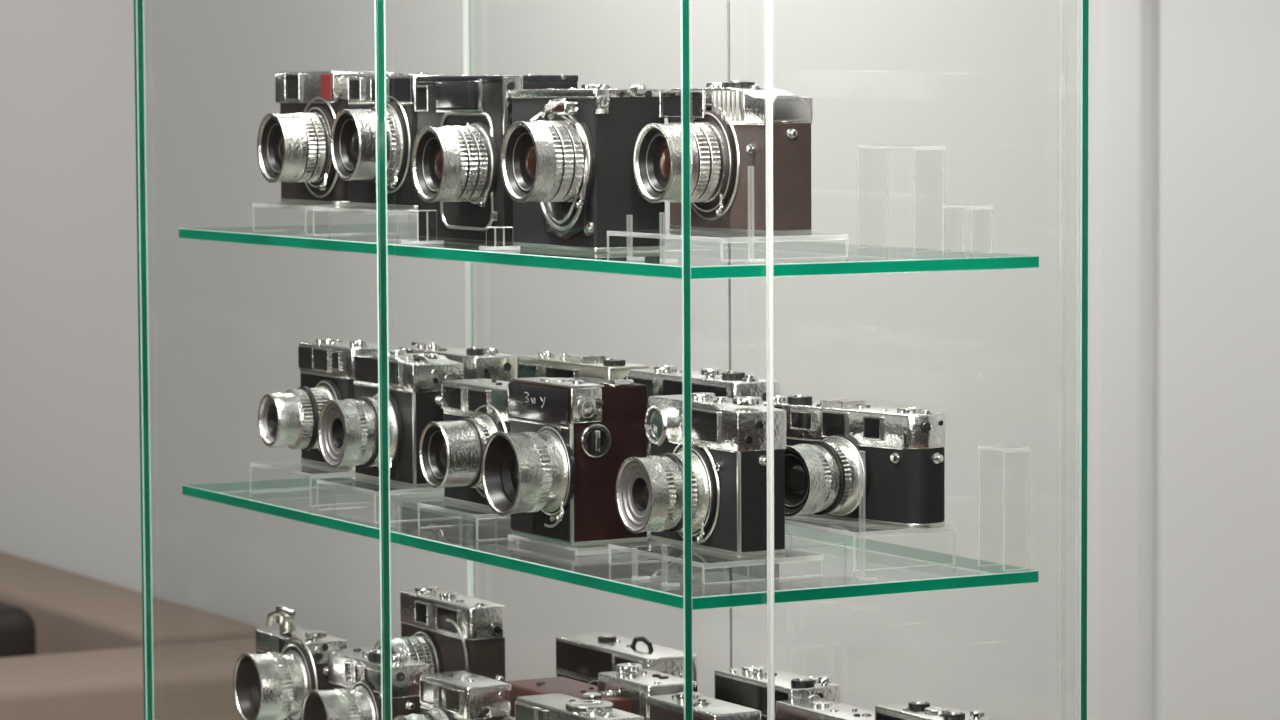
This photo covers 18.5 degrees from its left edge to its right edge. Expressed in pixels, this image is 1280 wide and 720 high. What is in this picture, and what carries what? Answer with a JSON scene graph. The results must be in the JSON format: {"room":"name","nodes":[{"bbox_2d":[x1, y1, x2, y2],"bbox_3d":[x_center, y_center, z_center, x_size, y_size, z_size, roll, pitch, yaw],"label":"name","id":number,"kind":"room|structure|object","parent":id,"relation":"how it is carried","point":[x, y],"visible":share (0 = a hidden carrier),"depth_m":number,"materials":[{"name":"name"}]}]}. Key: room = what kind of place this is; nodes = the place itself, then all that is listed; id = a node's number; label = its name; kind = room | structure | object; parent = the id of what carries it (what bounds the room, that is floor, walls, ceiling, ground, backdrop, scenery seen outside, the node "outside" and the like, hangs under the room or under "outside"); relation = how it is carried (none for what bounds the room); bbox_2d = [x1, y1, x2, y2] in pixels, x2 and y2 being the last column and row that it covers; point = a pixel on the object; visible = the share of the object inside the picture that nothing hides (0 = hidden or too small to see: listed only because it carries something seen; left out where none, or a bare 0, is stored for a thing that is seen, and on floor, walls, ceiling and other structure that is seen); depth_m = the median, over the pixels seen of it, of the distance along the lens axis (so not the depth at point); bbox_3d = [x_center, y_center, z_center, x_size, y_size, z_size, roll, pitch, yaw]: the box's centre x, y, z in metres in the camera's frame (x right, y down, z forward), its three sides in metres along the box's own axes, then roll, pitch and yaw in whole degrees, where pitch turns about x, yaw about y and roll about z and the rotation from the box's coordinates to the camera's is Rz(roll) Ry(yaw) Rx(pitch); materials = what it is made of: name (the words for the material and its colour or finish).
{"room":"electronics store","nodes":[
{"label":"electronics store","id":0,"kind":"room"},
{"bbox_2d":[0,0,1279,719],"bbox_3d":[-0.355,-0.526,4.851,0.150,3.000,7.600,-3,5,-29],"label":"wall","id":1,"kind":"structure","parent":0,"point":[993,86],"depth_m":3.87,"materials":[{"name":"grey paint"}]},
{"bbox_2d":[1100,0,1153,719],"bbox_3d":[0.419,-0.423,3.320,0.030,3.000,0.066,-3,5,-29],"label":"trim","id":2,"kind":"structure","parent":1,"relation":"attached to","point":[1127,25],"depth_m":3.33,"materials":[{"name":"grey paint"}]},
{"bbox_3d":[-1.794,1.180,2.785,4.500,0.100,10.000,-3,5,-29],"label":"floor","id":3,"kind":"structure","parent":0,"visible":0},
{"bbox_2d":[0,551,256,719],"bbox_3d":[-1.403,0.598,5.606,0.845,0.664,2.875,-3,5,-29],"label":"sofa","id":4,"kind":"object","parent":3,"relation":"on","point":[87,664],"visible":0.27,"depth_m":4.59,"materials":[{"name":"brown fabric"}]},
{"bbox_2d":[0,601,35,657],"bbox_3d":[-0.865,0.419,4.675,0.275,0.264,0.140,-3,5,-29],"label":"shoulder bag","id":5,"kind":"object","parent":4,"relation":"on","point":[17,626],"visible":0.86,"depth_m":4.66,"materials":[{"name":"black leather"}]},
{"bbox_2d":[134,0,1088,719],"bbox_3d":[-0.046,0.321,2.407,0.268,1.648,0.756,-3,5,-29],"label":"display case","id":6,"kind":"object","parent":3,"relation":"on","point":[839,577],"visible":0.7,"depth_m":2.18,"materials":[{"name":"clear glass"}]},
{"bbox_2d":[263,202,354,234],"bbox_3d":[-0.205,-0.091,2.501,0.054,0.018,0.084,-3,5,-29],"label":"display riser","id":7,"kind":"object","parent":6,"relation":"on","point":[301,206],"visible":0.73,"depth_m":2.50,"materials":[{"name":"clear plastic"}]},
{"bbox_2d":[257,71,374,204],"bbox_3d":[-0.211,-0.141,2.490,0.066,0.084,0.100,-3,5,-29],"label":"vintage camera","id":8,"kind":"object","parent":7,"relation":"on","point":[293,144],"visible":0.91,"depth_m":2.46,"materials":[{"name":"silver leather"}]},
{"bbox_2d":[250,459,396,505],"bbox_3d":[-0.203,0.078,2.518,0.060,0.020,0.097,-3,5,-29],"label":"display riser","id":9,"kind":"object","parent":6,"relation":"on","point":[297,467],"visible":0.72,"depth_m":2.50,"materials":[{"name":"clear plastic"}]},
{"bbox_2d":[258,338,392,470],"bbox_3d":[-0.205,0.028,2.501,0.074,0.082,0.089,-3,5,-29],"label":"vintage camera","id":10,"kind":"object","parent":9,"relation":"on","point":[290,418],"visible":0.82,"depth_m":2.48,"materials":[{"name":"black"}]},
{"bbox_2d":[314,206,417,239],"bbox_3d":[-0.154,-0.085,2.410,0.058,0.018,0.098,-3,5,-29],"label":"display riser","id":11,"kind":"object","parent":6,"relation":"on","point":[367,210],"visible":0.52,"depth_m":2.41,"materials":[{"name":"clear plastic"}]},
{"bbox_2d":[330,72,458,208],"bbox_3d":[-0.157,-0.134,2.401,0.062,0.083,0.101,-3,5,-29],"label":"vintage camera","id":12,"kind":"object","parent":11,"relation":"on","point":[353,131],"visible":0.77,"depth_m":2.38,"materials":[{"name":"black"}]},
{"bbox_2d":[317,477,454,522],"bbox_3d":[-0.155,0.085,2.416,0.058,0.019,0.086,-3,5,-29],"label":"display riser","id":13,"kind":"object","parent":6,"relation":"on","point":[357,484],"visible":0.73,"depth_m":2.40,"materials":[{"name":"clear plastic"}]},
{"bbox_2d":[318,350,463,487],"bbox_3d":[-0.158,0.035,2.412,0.070,0.081,0.091,-3,5,-29],"label":"vintage camera","id":14,"kind":"object","parent":13,"relation":"on","point":[348,429],"visible":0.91,"depth_m":2.39,"materials":[{"name":"black"}]},
{"bbox_2d":[405,209,436,244],"bbox_3d":[-0.128,-0.078,2.302,0.021,0.020,0.016,-3,5,-29],"label":"block","id":15,"kind":"object","parent":6,"relation":"on","point":[411,209],"visible":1,"depth_m":2.30,"materials":[{"name":"clear plastic"}]},
{"bbox_2d":[418,501,510,540],"bbox_3d":[-0.090,0.094,2.315,0.052,0.015,0.080,-3,5,-29],"label":"display riser","id":16,"kind":"object","parent":6,"relation":"on","point":[442,506],"visible":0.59,"depth_m":2.30,"materials":[{"name":"clear plastic"}]},
{"bbox_2d":[419,379,509,509],"bbox_3d":[-0.098,0.050,2.304,0.066,0.073,0.093,-3,5,-29],"label":"vintage camera","id":17,"kind":"object","parent":16,"relation":"on","point":[451,449],"visible":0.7,"depth_m":2.28,"materials":[{"name":"black"}]},
{"bbox_2d":[411,74,577,244],"bbox_3d":[-0.099,-0.118,2.308,0.084,0.099,0.115,-3,5,-29],"label":"vintage camera","id":18,"kind":"object","parent":6,"relation":"on","point":[463,121],"visible":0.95,"depth_m":2.27,"materials":[{"name":"black"}]},
{"bbox_2d":[436,81,484,107],"bbox_3d":[-0.105,-0.155,2.298,0.003,0.016,0.060,-3,5,-29],"label":"window","id":19,"kind":"structure","parent":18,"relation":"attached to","point":[449,94],"depth_m":2.29,"materials":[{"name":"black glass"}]},
{"bbox_2d":[488,226,516,250],"bbox_3d":[-0.079,-0.069,2.216,0.019,0.013,0.014,-3,5,-29],"label":"block","id":20,"kind":"object","parent":6,"relation":"on","point":[490,226],"visible":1,"depth_m":2.21,"materials":[{"name":"clear plastic"}]},
{"bbox_2d":[509,534,655,555],"bbox_3d":[-0.030,0.104,2.244,0.060,0.004,0.085,-3,5,-29],"label":"display riser","id":21,"kind":"object","parent":6,"relation":"on","point":[521,538],"visible":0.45,"depth_m":2.21,"materials":[{"name":"clear plastic"}]},
{"bbox_2d":[481,377,647,545],"bbox_3d":[-0.049,0.056,2.232,0.083,0.093,0.079,-3,5,-29],"label":"vintage camera","id":22,"kind":"object","parent":21,"relation":"on","point":[555,472],"visible":1,"depth_m":2.21,"materials":[{"name":"leather"}]},
{"bbox_2d":[500,84,665,251],"bbox_3d":[-0.044,-0.109,2.212,0.080,0.093,0.102,-3,5,-29],"label":"vintage camera","id":23,"kind":"object","parent":6,"relation":"on","point":[567,158],"visible":1,"depth_m":2.17,"materials":[{"name":"black"}]},
{"bbox_2d":[179,222,1038,279],"bbox_3d":[-0.045,-0.068,2.350,0.218,0.007,0.675,-3,5,-29],"label":"glass shelf","id":24,"kind":"object","parent":6,"relation":"attached to","point":[693,260],"depth_m":2.15,"materials":[{"name":"clear glass"}]},
{"bbox_2d":[182,476,1038,610],"bbox_3d":[-0.044,0.102,2.362,0.218,0.007,0.675,-3,5,-29],"label":"glass shelf","id":25,"kind":"object","parent":6,"relation":"attached to","point":[839,577],"depth_m":2.18,"materials":[{"name":"clear glass"}]},
{"bbox_2d":[609,540,822,583],"bbox_3d":[0.041,0.108,2.128,0.074,0.011,0.105,-3,5,-29],"label":"display riser","id":26,"kind":"object","parent":6,"relation":"on","point":[671,552],"visible":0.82,"depth_m":2.10,"materials":[{"name":"clear plastic"}]},
{"bbox_2d":[616,392,785,556],"bbox_3d":[0.027,0.061,2.128,0.067,0.084,0.103,-3,5,-29],"label":"vintage camera","id":27,"kind":"object","parent":26,"relation":"on","point":[729,435],"visible":0.92,"depth_m":2.10,"materials":[{"name":"black"}]},
{"bbox_2d":[609,229,844,260],"bbox_3d":[0.046,-0.063,2.133,0.078,0.012,0.127,-3,5,-29],"label":"display riser","id":28,"kind":"object","parent":6,"relation":"on","point":[719,237],"visible":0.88,"depth_m":2.11,"materials":[{"name":"clear plastic"}]},
{"bbox_2d":[633,80,812,234],"bbox_3d":[0.040,-0.110,2.129,0.064,0.082,0.113,-3,5,-29],"label":"vintage camera","id":29,"kind":"object","parent":28,"relation":"on","point":[728,119],"visible":0.91,"depth_m":2.11,"materials":[{"name":"silver metal"}]},
{"bbox_2d":[785,515,955,570],"bbox_3d":[0.116,0.099,2.181,0.065,0.021,0.115,-3,5,-29],"label":"display riser","id":30,"kind":"object","parent":6,"relation":"on","point":[852,529],"visible":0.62,"depth_m":2.15,"materials":[{"name":"clear plastic"}]},
{"bbox_2d":[762,394,944,528],"bbox_3d":[0.103,0.056,2.169,0.069,0.067,0.137,-4,5,-41],"label":"vintage camera","id":31,"kind":"object","parent":30,"relation":"on","point":[846,459],"visible":0.9,"depth_m":2.15,"materials":[{"name":"black"}]},
{"bbox_2d":[864,145,940,250],"bbox_3d":[0.146,-0.091,2.197,0.020,0.058,0.060,-3,5,-29],"label":"display stand","id":32,"kind":"object","parent":6,"relation":"on","point":[879,145],"visible":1,"depth_m":2.19,"materials":[{"name":"clear plastic"}]},
{"bbox_2d":[944,204,986,253],"bbox_3d":[0.179,-0.072,2.151,0.014,0.026,0.030,-3,5,-29],"label":"display stand","id":33,"kind":"object","parent":6,"relation":"on","point":[944,204],"visible":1,"depth_m":2.15,"materials":[{"name":"clear plastic"}]},
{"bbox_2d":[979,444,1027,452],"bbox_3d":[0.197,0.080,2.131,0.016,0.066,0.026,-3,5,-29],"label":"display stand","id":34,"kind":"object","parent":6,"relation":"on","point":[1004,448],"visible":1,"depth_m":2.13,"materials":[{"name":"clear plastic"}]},
{"bbox_3d":[0.039,0.092,2.342,0.044,0.013,0.128,-3,5,-29],"label":"display riser","id":35,"kind":"object","parent":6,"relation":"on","visible":0},
{"bbox_2d":[626,365,778,455],"bbox_3d":[0.032,0.045,2.332,0.046,0.082,0.135,-3,5,-29],"label":"vintage camera","id":36,"kind":"object","parent":35,"relation":"on","point":[660,380],"visible":0.29,"depth_m":2.31,"materials":[{"name":"silver metal"}]},
{"bbox_3d":[-0.121,0.077,2.565,0.038,0.013,0.107,-3,5,-29],"label":"display riser","id":37,"kind":"object","parent":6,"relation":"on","visible":0},
{"bbox_2d":[398,341,515,381],"bbox_3d":[-0.125,0.031,2.555,0.046,0.082,0.119,-3,5,-29],"label":"vintage camera","id":38,"kind":"object","parent":37,"relation":"on","point":[479,363],"visible":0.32,"depth_m":2.51,"materials":[{"name":"silver metal"}]},
{"bbox_3d":[-0.034,0.084,2.469,0.044,0.013,0.125,-3,5,-29],"label":"display riser","id":39,"kind":"object","parent":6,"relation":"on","visible":0},
{"bbox_2d":[517,352,649,379],"bbox_3d":[-0.041,0.037,2.459,0.044,0.081,0.129,-3,5,-29],"label":"vintage camera","id":40,"kind":"object","parent":39,"relation":"on","point":[544,364],"visible":0.23,"depth_m":2.45,"materials":[{"name":"silver metal"}]},
{"bbox_3d":[-0.230,0.250,2.580,0.055,0.008,0.080,-3,5,-29],"label":"display riser","id":41,"kind":"object","parent":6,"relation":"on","visible":0},
{"bbox_2d":[233,605,346,719],"bbox_3d":[-0.233,0.205,2.558,0.066,0.085,0.100,-3,5,-29],"label":"vintage camera","id":42,"kind":"object","parent":41,"relation":"on","point":[290,660],"visible":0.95,"depth_m":2.54,"materials":[{"name":"silver leather"}]},
{"bbox_3d":[-0.176,0.256,2.489,0.050,0.008,0.094,-3,5,-29],"label":"display riser","id":43,"kind":"object","parent":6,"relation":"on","visible":0},
{"bbox_2d":[301,647,428,719],"bbox_3d":[-0.180,0.218,2.477,0.066,0.070,0.095,-3,5,-29],"label":"vintage camera","id":44,"kind":"object","parent":43,"relation":"on","point":[353,692],"visible":0.92,"depth_m":2.45,"materials":[{"name":"silver metal"}]},
{"bbox_3d":[-0.121,0.243,2.569,0.045,0.022,0.102,-3,5,-29],"label":"display riser","id":45,"kind":"object","parent":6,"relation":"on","visible":0},
{"bbox_2d":[374,585,505,681],"bbox_3d":[-0.134,0.193,2.556,0.057,0.080,0.111,-3,5,-29],"label":"vintage camera","id":46,"kind":"object","parent":45,"relation":"on","point":[447,631],"visible":0.47,"depth_m":2.54,"materials":[{"name":"silver metal"}]},
{"bbox_3d":[-0.106,0.262,2.396,0.042,0.008,0.062,-3,5,-29],"label":"display riser","id":47,"kind":"object","parent":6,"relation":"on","visible":0},
{"bbox_2d":[393,670,511,719],"bbox_3d":[-0.117,0.226,2.384,0.058,0.065,0.071,-3,5,-29],"label":"vintage camera","id":48,"kind":"object","parent":47,"relation":"on","point":[452,695],"visible":0.99,"depth_m":2.37,"materials":[{"name":"silver metal"}]},
{"bbox_3d":[-0.048,0.263,2.373,0.050,0.008,0.094,-3,5,-29],"label":"display riser","id":49,"kind":"object","parent":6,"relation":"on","visible":0},
{"bbox_2d":[503,677,630,719],"bbox_3d":[-0.049,0.228,2.361,0.062,0.065,0.105,-3,5,-29],"label":"vintage camera","id":50,"kind":"object","parent":49,"relation":"on","point":[574,688],"visible":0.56,"depth_m":2.37,"materials":[{"name":"red leather"}]},
{"bbox_3d":[-0.033,0.270,2.276,0.043,0.008,0.102,-3,5,-29],"label":"display riser","id":51,"kind":"object","parent":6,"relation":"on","visible":0},
{"bbox_2d":[514,693,644,719],"bbox_3d":[-0.044,0.232,2.264,0.054,0.070,0.109,-3,5,-29],"label":"vintage camera","id":52,"kind":"object","parent":51,"relation":"on","point":[555,706],"visible":1,"depth_m":2.26,"materials":[{"name":"silver metal"}]},
{"bbox_3d":[-0.010,0.255,2.485,0.047,0.008,0.120,-3,5,-29],"label":"display riser","id":53,"kind":"object","parent":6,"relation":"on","visible":0},
{"bbox_2d":[556,632,697,691],"bbox_3d":[-0.013,0.212,2.474,0.048,0.080,0.127,-3,5,-29],"label":"vintage camera","id":54,"kind":"object","parent":53,"relation":"on","point":[579,657],"visible":0.34,"depth_m":2.47,"materials":[{"name":"black"}]},
{"bbox_3d":[0.000,0.264,2.358,0.046,0.008,0.073,-3,5,-29],"label":"display riser","id":55,"kind":"object","parent":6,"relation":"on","visible":0},
{"bbox_2d":[598,663,696,719],"bbox_3d":[0.000,0.223,2.346,0.046,0.076,0.070,-3,5,-29],"label":"vintage camera","id":56,"kind":"object","parent":55,"relation":"on","point":[633,682],"visible":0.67,"depth_m":2.33,"materials":[{"name":"silver metal"}]},
{"bbox_3d":[0.036,0.275,2.196,0.040,0.008,0.074,-3,5,-29],"label":"display riser","id":57,"kind":"object","parent":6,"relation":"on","visible":0},
{"bbox_2d":[646,692,760,719],"bbox_3d":[0.028,0.230,2.186,0.050,0.084,0.083,-3,5,-29],"label":"vintage camera","id":58,"kind":"object","parent":57,"relation":"on","point":[669,706],"visible":0.8,"depth_m":2.19,"materials":[{"name":"silver metal"}]},
{"bbox_3d":[0.080,0.266,2.332,0.040,0.008,0.083,-3,5,-29],"label":"display riser","id":59,"kind":"object","parent":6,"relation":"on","visible":0},
{"bbox_2d":[714,665,840,719],"bbox_3d":[0.075,0.223,2.321,0.052,0.079,0.095,-3,5,-29],"label":"vintage camera","id":60,"kind":"object","parent":59,"relation":"on","point":[746,686],"visible":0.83,"depth_m":2.31,"materials":[{"name":"black"}]},
{"bbox_3d":[0.168,0.277,2.163,0.042,0.008,0.072,-3,5,-29],"label":"display riser","id":61,"kind":"object","parent":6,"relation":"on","visible":0},
{"bbox_2d":[875,701,992,719],"bbox_3d":[0.154,0.232,2.147,0.050,0.085,0.077,-3,5,-29],"label":"vintage camera","id":62,"kind":"object","parent":61,"relation":"on","point":[914,710],"visible":1,"depth_m":2.15,"materials":[{"name":"silver metal"}]},
{"bbox_3d":[0.129,0.271,2.247,0.037,0.008,0.087,-3,5,-29],"label":"display riser","id":63,"kind":"object","parent":6,"relation":"on","visible":0},
{"bbox_2d":[775,697,874,719],"bbox_3d":[0.106,0.233,2.225,0.048,0.072,0.095,-3,5,-29],"label":"vintage camera","id":64,"kind":"object","parent":63,"relation":"on","point":[816,708],"visible":0.95,"depth_m":2.23,"materials":[{"name":"silver metal"}]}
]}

